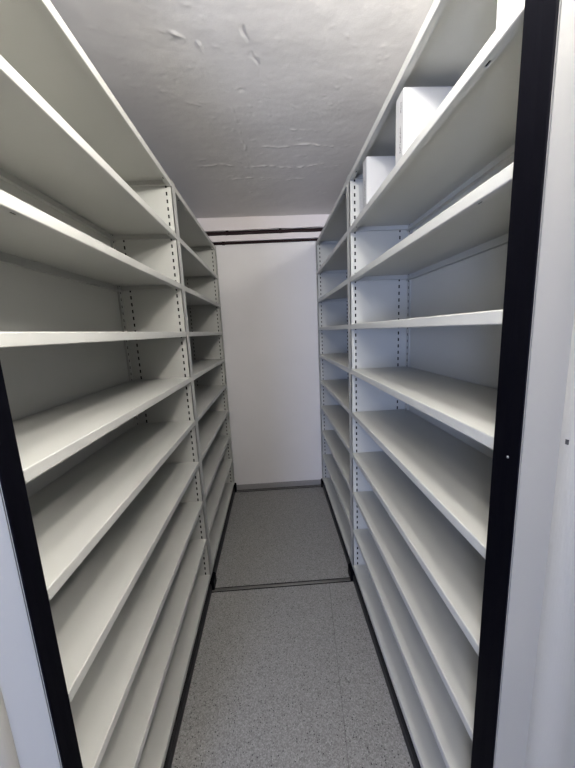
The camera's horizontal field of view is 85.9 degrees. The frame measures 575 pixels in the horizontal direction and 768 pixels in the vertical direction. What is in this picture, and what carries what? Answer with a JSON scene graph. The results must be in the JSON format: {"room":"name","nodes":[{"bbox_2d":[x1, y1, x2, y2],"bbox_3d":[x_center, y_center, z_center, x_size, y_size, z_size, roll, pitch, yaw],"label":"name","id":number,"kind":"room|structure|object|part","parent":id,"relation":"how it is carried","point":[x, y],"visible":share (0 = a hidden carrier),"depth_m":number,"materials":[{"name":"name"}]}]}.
{"room":"archive storage room","nodes":[
{"label":"archive storage room","id":0,"kind":"room"},
{"bbox_2d":[50,0,433,217],"bbox_3d":[-0.066,-1.071,0.227,3.500,0.017,5.410,-3,10,-2],"label":"ceiling","id":1,"kind":"structure","parent":0,"point":[250,108],"depth_m":1.28,"materials":[{"name":"grey paint"}]},
{"bbox_2d":[215,229,321,484],"bbox_3d":[-0.135,-0.240,3.060,3.500,2.650,0.100,-3,10,-2],"label":"wall","id":2,"kind":"structure","parent":0,"point":[268,291],"depth_m":3.01,"materials":[{"name":"white paint"}]},
{"bbox_2d":[196,214,329,231],"bbox_3d":[-0.189,-1.462,2.784,2.000,0.142,0.030,-3,10,-2],"label":"trim","id":3,"kind":"structure","parent":2,"relation":"attached to","point":[319,220],"depth_m":2.77,"materials":[{"name":"paint"}]},
{"bbox_2d":[208,232,320,242],"bbox_3d":[-0.183,-1.336,2.808,2.000,0.065,0.026,-3,10,-2],"label":"trim","id":4,"kind":"structure","parent":2,"relation":"attached to","point":[293,235],"depth_m":2.80,"materials":[{"name":"paint"}]},
{"bbox_2d":[206,228,322,235],"bbox_3d":[-0.185,-1.380,2.799,1.900,0.046,0.028,-3,10,-2],"label":"pipe","id":5,"kind":"object","parent":2,"relation":"attached to","point":[280,230],"visible":0.52,"depth_m":2.79,"materials":[{"name":"black metal"}]},
{"bbox_2d":[213,238,317,244],"bbox_3d":[-0.182,-1.299,2.815,1.900,0.034,0.024,-3,10,-2],"label":"pipe","id":6,"kind":"object","parent":2,"relation":"attached to","point":[314,239],"visible":0.53,"depth_m":2.81,"materials":[{"name":"black metal"}]},
{"bbox_2d":[237,479,320,489],"bbox_3d":[-0.074,1.050,3.224,2.000,0.050,0.012,-3,10,-2],"label":"baseboard","id":7,"kind":"structure","parent":2,"relation":"attached to","point":[304,482],"depth_m":3.22,"materials":[{"name":"grey"}]},
{"bbox_2d":[171,484,412,767],"bbox_3d":[0.055,1.557,0.678,3.500,0.100,5.410,-3,10,-2],"label":"floor","id":8,"kind":"structure","parent":0,"point":[283,677],"depth_m":1.52,"materials":[{"name":"plastic"}]},
{"bbox_2d":[0,0,236,767],"bbox_3d":[-0.729,0.140,1.741,0.436,2.402,2.527,-3,10,-2],"label":"shelving unit","id":9,"kind":"object","parent":8,"relation":"on","point":[118,487],"visible":1,"depth_m":1.03,"materials":[{"name":"white metal"}]},
{"bbox_3d":[-0.677,0.339,0.532,0.422,2.390,0.072,-3,10,-2],"label":"panel","id":10,"kind":"part","parent":9,"relation":"part of","materials":[{"name":"metal"}]},
{"bbox_3d":[-0.829,0.213,1.152,0.002,2.280,1.175,-3,10,-2],"label":"panel","id":11,"kind":"part","parent":9,"relation":"part of","materials":[{"name":"metal"}]},
{"bbox_3d":[-0.716,-0.900,0.969,0.321,0.032,1.172,-3,10,-2],"label":"shelf","id":12,"kind":"part","parent":9,"relation":"part of","materials":[{"name":"metal"}]},
{"bbox_3d":[-0.705,-0.654,1.011,0.321,0.032,1.172,-3,10,-2],"label":"shelf","id":13,"kind":"part","parent":9,"relation":"part of","materials":[{"name":"metal"}]},
{"bbox_3d":[-0.694,-0.408,1.053,0.321,0.032,1.172,-3,10,-2],"label":"shelf","id":14,"kind":"part","parent":9,"relation":"part of","materials":[{"name":"metal"}]},
{"bbox_3d":[-0.682,-0.162,1.095,0.321,0.032,1.172,-3,10,-2],"label":"shelf","id":15,"kind":"part","parent":9,"relation":"part of","materials":[{"name":"metal"}]},
{"bbox_3d":[-0.671,0.084,1.138,0.321,0.032,1.172,-3,10,-2],"label":"shelf","id":16,"kind":"part","parent":9,"relation":"part of","materials":[{"name":"metal"}]},
{"bbox_3d":[-0.659,0.330,1.180,0.321,0.032,1.172,-3,10,-2],"label":"shelf","id":17,"kind":"part","parent":9,"relation":"part of","materials":[{"name":"metal"}]},
{"bbox_3d":[-0.648,0.576,1.222,0.321,0.032,1.172,-3,10,-2],"label":"shelf","id":18,"kind":"part","parent":9,"relation":"part of","materials":[{"name":"metal"}]},
{"bbox_3d":[-0.850,0.120,1.716,0.010,2.274,0.030,-3,10,-2],"label":"post","id":19,"kind":"part","parent":9,"relation":"part of","materials":[{"name":"metal"}]},
{"bbox_3d":[-0.637,0.823,1.264,0.321,0.032,1.172,-3,10,-2],"label":"shelf","id":20,"kind":"part","parent":9,"relation":"part of","materials":[{"name":"metal"}]},
{"bbox_3d":[-0.625,1.069,1.307,0.321,0.032,1.172,-3,10,-2],"label":"shelf","id":21,"kind":"part","parent":9,"relation":"part of","materials":[{"name":"metal"}]},
{"bbox_3d":[-0.697,0.099,1.766,0.325,2.284,0.060,-3,10,-2],"label":"panel","id":22,"kind":"part","parent":9,"relation":"part of","materials":[{"name":"metal"}]},
{"bbox_3d":[-0.614,1.315,1.349,0.321,0.032,1.172,-3,10,-2],"label":"shelf","id":23,"kind":"part","parent":9,"relation":"part of","materials":[{"name":"metal"}]},
{"bbox_3d":[-0.775,-1.104,2.169,0.321,0.032,1.141,-3,10,-2],"label":"shelf","id":24,"kind":"part","parent":9,"relation":"part of","materials":[{"name":"metal"}]},
{"bbox_3d":[-0.764,-0.858,2.212,0.321,0.032,1.141,-3,10,-2],"label":"shelf","id":25,"kind":"part","parent":9,"relation":"part of","materials":[{"name":"metal"}]},
{"bbox_3d":[-0.752,-0.612,2.254,0.321,0.032,1.141,-3,10,-2],"label":"shelf","id":26,"kind":"part","parent":9,"relation":"part of","materials":[{"name":"metal"}]},
{"bbox_3d":[-0.741,-0.365,2.296,0.321,0.032,1.141,-3,10,-2],"label":"shelf","id":27,"kind":"part","parent":9,"relation":"part of","materials":[{"name":"metal"}]},
{"bbox_3d":[-0.730,-0.119,2.338,0.321,0.032,1.141,-3,10,-2],"label":"shelf","id":28,"kind":"part","parent":9,"relation":"part of","materials":[{"name":"metal"}]},
{"bbox_3d":[-0.755,-0.101,2.949,0.325,2.284,0.055,-3,10,-2],"label":"panel","id":29,"kind":"part","parent":9,"relation":"part of","materials":[{"name":"metal"}]},
{"bbox_3d":[-0.718,0.127,2.381,0.321,0.032,1.141,-3,10,-2],"label":"shelf","id":30,"kind":"part","parent":9,"relation":"part of","materials":[{"name":"metal"}]},
{"bbox_3d":[-0.707,0.373,2.423,0.321,0.032,1.141,-3,10,-2],"label":"shelf","id":31,"kind":"part","parent":9,"relation":"part of","materials":[{"name":"metal"}]},
{"bbox_3d":[-0.696,0.619,2.465,0.321,0.032,1.141,-3,10,-2],"label":"shelf","id":32,"kind":"part","parent":9,"relation":"part of","materials":[{"name":"metal"}]},
{"bbox_3d":[-0.684,0.865,2.507,0.321,0.032,1.141,-3,10,-2],"label":"shelf","id":33,"kind":"part","parent":9,"relation":"part of","materials":[{"name":"metal"}]},
{"bbox_3d":[-0.673,1.111,2.550,0.321,0.032,1.141,-3,10,-2],"label":"shelf","id":34,"kind":"part","parent":9,"relation":"part of","materials":[{"name":"metal"}]},
{"bbox_2d":[237,485,320,491],"bbox_3d":[-0.070,1.085,3.192,1.600,0.015,0.034,-3,10,-2],"label":"rail","id":35,"kind":"object","parent":8,"relation":"in","point":[312,485],"visible":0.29,"depth_m":3.19,"materials":[{"name":"metal"}]},
{"bbox_2d":[212,577,352,592],"bbox_3d":[-0.011,1.290,1.979,1.600,0.015,0.034,-3,10,-2],"label":"rail","id":36,"kind":"object","parent":8,"relation":"in","point":[337,580],"visible":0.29,"depth_m":1.98,"materials":[{"name":"metal"}]},
{"bbox_2d":[315,0,574,767],"bbox_3d":[0.562,0.074,1.779,0.439,2.402,2.496,-3,10,-2],"label":"shelving unit","id":37,"kind":"object","parent":8,"relation":"on","point":[446,301],"visible":0.99,"depth_m":0.88,"materials":[{"name":"white metal"}]},
{"bbox_3d":[0.444,-1.165,2.196,0.321,0.032,1.128,-3,10,-2],"label":"shelf","id":38,"kind":"part","parent":37,"relation":"part of","materials":[{"name":"metal"}]},
{"bbox_3d":[0.469,-0.161,2.969,0.325,2.284,0.054,-3,10,-2],"label":"panel","id":39,"kind":"part","parent":37,"relation":"part of","materials":[{"name":"metal"}]},
{"bbox_3d":[0.456,-0.919,2.238,0.321,0.032,1.128,-3,10,-2],"label":"shelf","id":40,"kind":"part","parent":37,"relation":"part of","materials":[{"name":"metal"}]},
{"bbox_3d":[0.467,-0.672,2.280,0.321,0.032,1.128,-3,10,-2],"label":"shelf","id":41,"kind":"part","parent":37,"relation":"part of","materials":[{"name":"metal"}]},
{"bbox_3d":[0.478,-0.426,2.323,0.321,0.032,1.128,-3,10,-2],"label":"shelf","id":42,"kind":"part","parent":37,"relation":"part of","materials":[{"name":"metal"}]},
{"bbox_3d":[0.501,0.066,2.407,0.321,0.032,1.128,-3,10,-2],"label":"shelf","id":43,"kind":"part","parent":37,"relation":"part of","materials":[{"name":"metal"}]},
{"bbox_3d":[0.490,-0.180,2.365,0.321,0.032,1.128,-3,10,-2],"label":"shelf","id":44,"kind":"part","parent":37,"relation":"part of","materials":[{"name":"metal"}]},
{"bbox_3d":[0.512,0.312,2.449,0.321,0.032,1.128,-3,10,-2],"label":"shelf","id":45,"kind":"part","parent":37,"relation":"part of","materials":[{"name":"metal"}]},
{"bbox_3d":[0.524,0.558,2.492,0.321,0.032,1.128,-3,10,-2],"label":"shelf","id":46,"kind":"part","parent":37,"relation":"part of","materials":[{"name":"metal"}]},
{"bbox_3d":[0.535,0.804,2.534,0.321,0.032,1.128,-3,10,-2],"label":"shelf","id":47,"kind":"part","parent":37,"relation":"part of","materials":[{"name":"metal"}]},
{"bbox_3d":[0.547,1.050,2.576,0.321,0.032,1.128,-3,10,-2],"label":"shelf","id":48,"kind":"part","parent":37,"relation":"part of","materials":[{"name":"metal"}]},
{"bbox_3d":[0.526,0.037,1.801,0.325,2.284,0.056,-3,10,-2],"label":"panel","id":49,"kind":"part","parent":37,"relation":"part of","materials":[{"name":"metal"}]},
{"bbox_2d":[363,156,395,208],"bbox_3d":[0.471,-0.892,1.379,0.255,0.204,0.055,-3,10,-2],"label":"box","id":50,"kind":"object","parent":37,"relation":"on","point":[376,169],"visible":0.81,"depth_m":1.34,"materials":[{"name":"white cardboard"}]},
{"bbox_3d":[0.604,1.250,1.401,0.321,0.032,1.142,-3,10,-2],"label":"shelf","id":51,"kind":"part","parent":37,"relation":"part of","materials":[{"name":"metal"}]},
{"bbox_3d":[0.683,0.041,1.765,0.010,2.274,0.030,-3,10,-2],"label":"post","id":52,"kind":"part","parent":37,"relation":"part of","materials":[{"name":"metal"}]},
{"bbox_3d":[0.593,1.004,1.358,0.321,0.032,1.142,-3,10,-2],"label":"shelf","id":53,"kind":"part","parent":37,"relation":"part of","materials":[{"name":"metal"}]},
{"bbox_3d":[0.582,0.757,1.316,0.321,0.032,1.142,-3,10,-2],"label":"shelf","id":54,"kind":"part","parent":37,"relation":"part of","materials":[{"name":"metal"}]},
{"bbox_3d":[0.570,0.511,1.274,0.321,0.032,1.142,-3,10,-2],"label":"shelf","id":55,"kind":"part","parent":37,"relation":"part of","materials":[{"name":"metal"}]},
{"bbox_3d":[0.559,0.265,1.232,0.321,0.032,1.142,-3,10,-2],"label":"shelf","id":56,"kind":"part","parent":37,"relation":"part of","materials":[{"name":"metal"}]},
{"bbox_3d":[0.502,-0.966,1.020,0.321,0.032,1.142,-3,10,-2],"label":"shelf","id":57,"kind":"part","parent":37,"relation":"part of","materials":[{"name":"metal"}]},
{"bbox_3d":[0.547,0.019,1.189,0.321,0.032,1.142,-3,10,-2],"label":"shelf","id":58,"kind":"part","parent":37,"relation":"part of","materials":[{"name":"metal"}]},
{"bbox_2d":[395,86,453,164],"bbox_3d":[0.489,-0.829,1.005,0.255,0.204,0.062,-3,10,-2],"label":"box","id":59,"kind":"object","parent":37,"relation":"on","point":[415,106],"visible":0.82,"depth_m":0.97,"materials":[{"name":"white cardboard"}]},
{"bbox_3d":[0.536,-0.227,1.147,0.321,0.032,1.142,-3,10,-2],"label":"shelf","id":60,"kind":"part","parent":37,"relation":"part of","materials":[{"name":"metal"}]},
{"bbox_3d":[0.525,-0.473,1.105,0.321,0.032,1.142,-3,10,-2],"label":"shelf","id":61,"kind":"part","parent":37,"relation":"part of","materials":[{"name":"metal"}]},
{"bbox_3d":[0.513,-0.720,1.063,0.321,0.032,1.142,-3,10,-2],"label":"shelf","id":62,"kind":"part","parent":37,"relation":"part of","materials":[{"name":"metal"}]},
{"bbox_3d":[0.716,0.130,1.217,0.002,2.280,1.145,-3,10,-2],"label":"panel","id":63,"kind":"part","parent":37,"relation":"part of","materials":[{"name":"metal"}]},
{"bbox_2d":[496,0,516,28],"bbox_3d":[0.512,-0.749,0.535,0.255,0.204,0.063,-3,10,-2],"label":"box","id":64,"kind":"object","parent":37,"relation":"on","point":[503,6],"visible":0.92,"depth_m":0.56,"materials":[{"name":"white cardboard"}]},
{"bbox_3d":[0.630,0.268,0.595,0.418,2.390,0.088,-3,10,-2],"label":"panel","id":65,"kind":"part","parent":37,"relation":"part of","materials":[{"name":"metal"}]}
]}

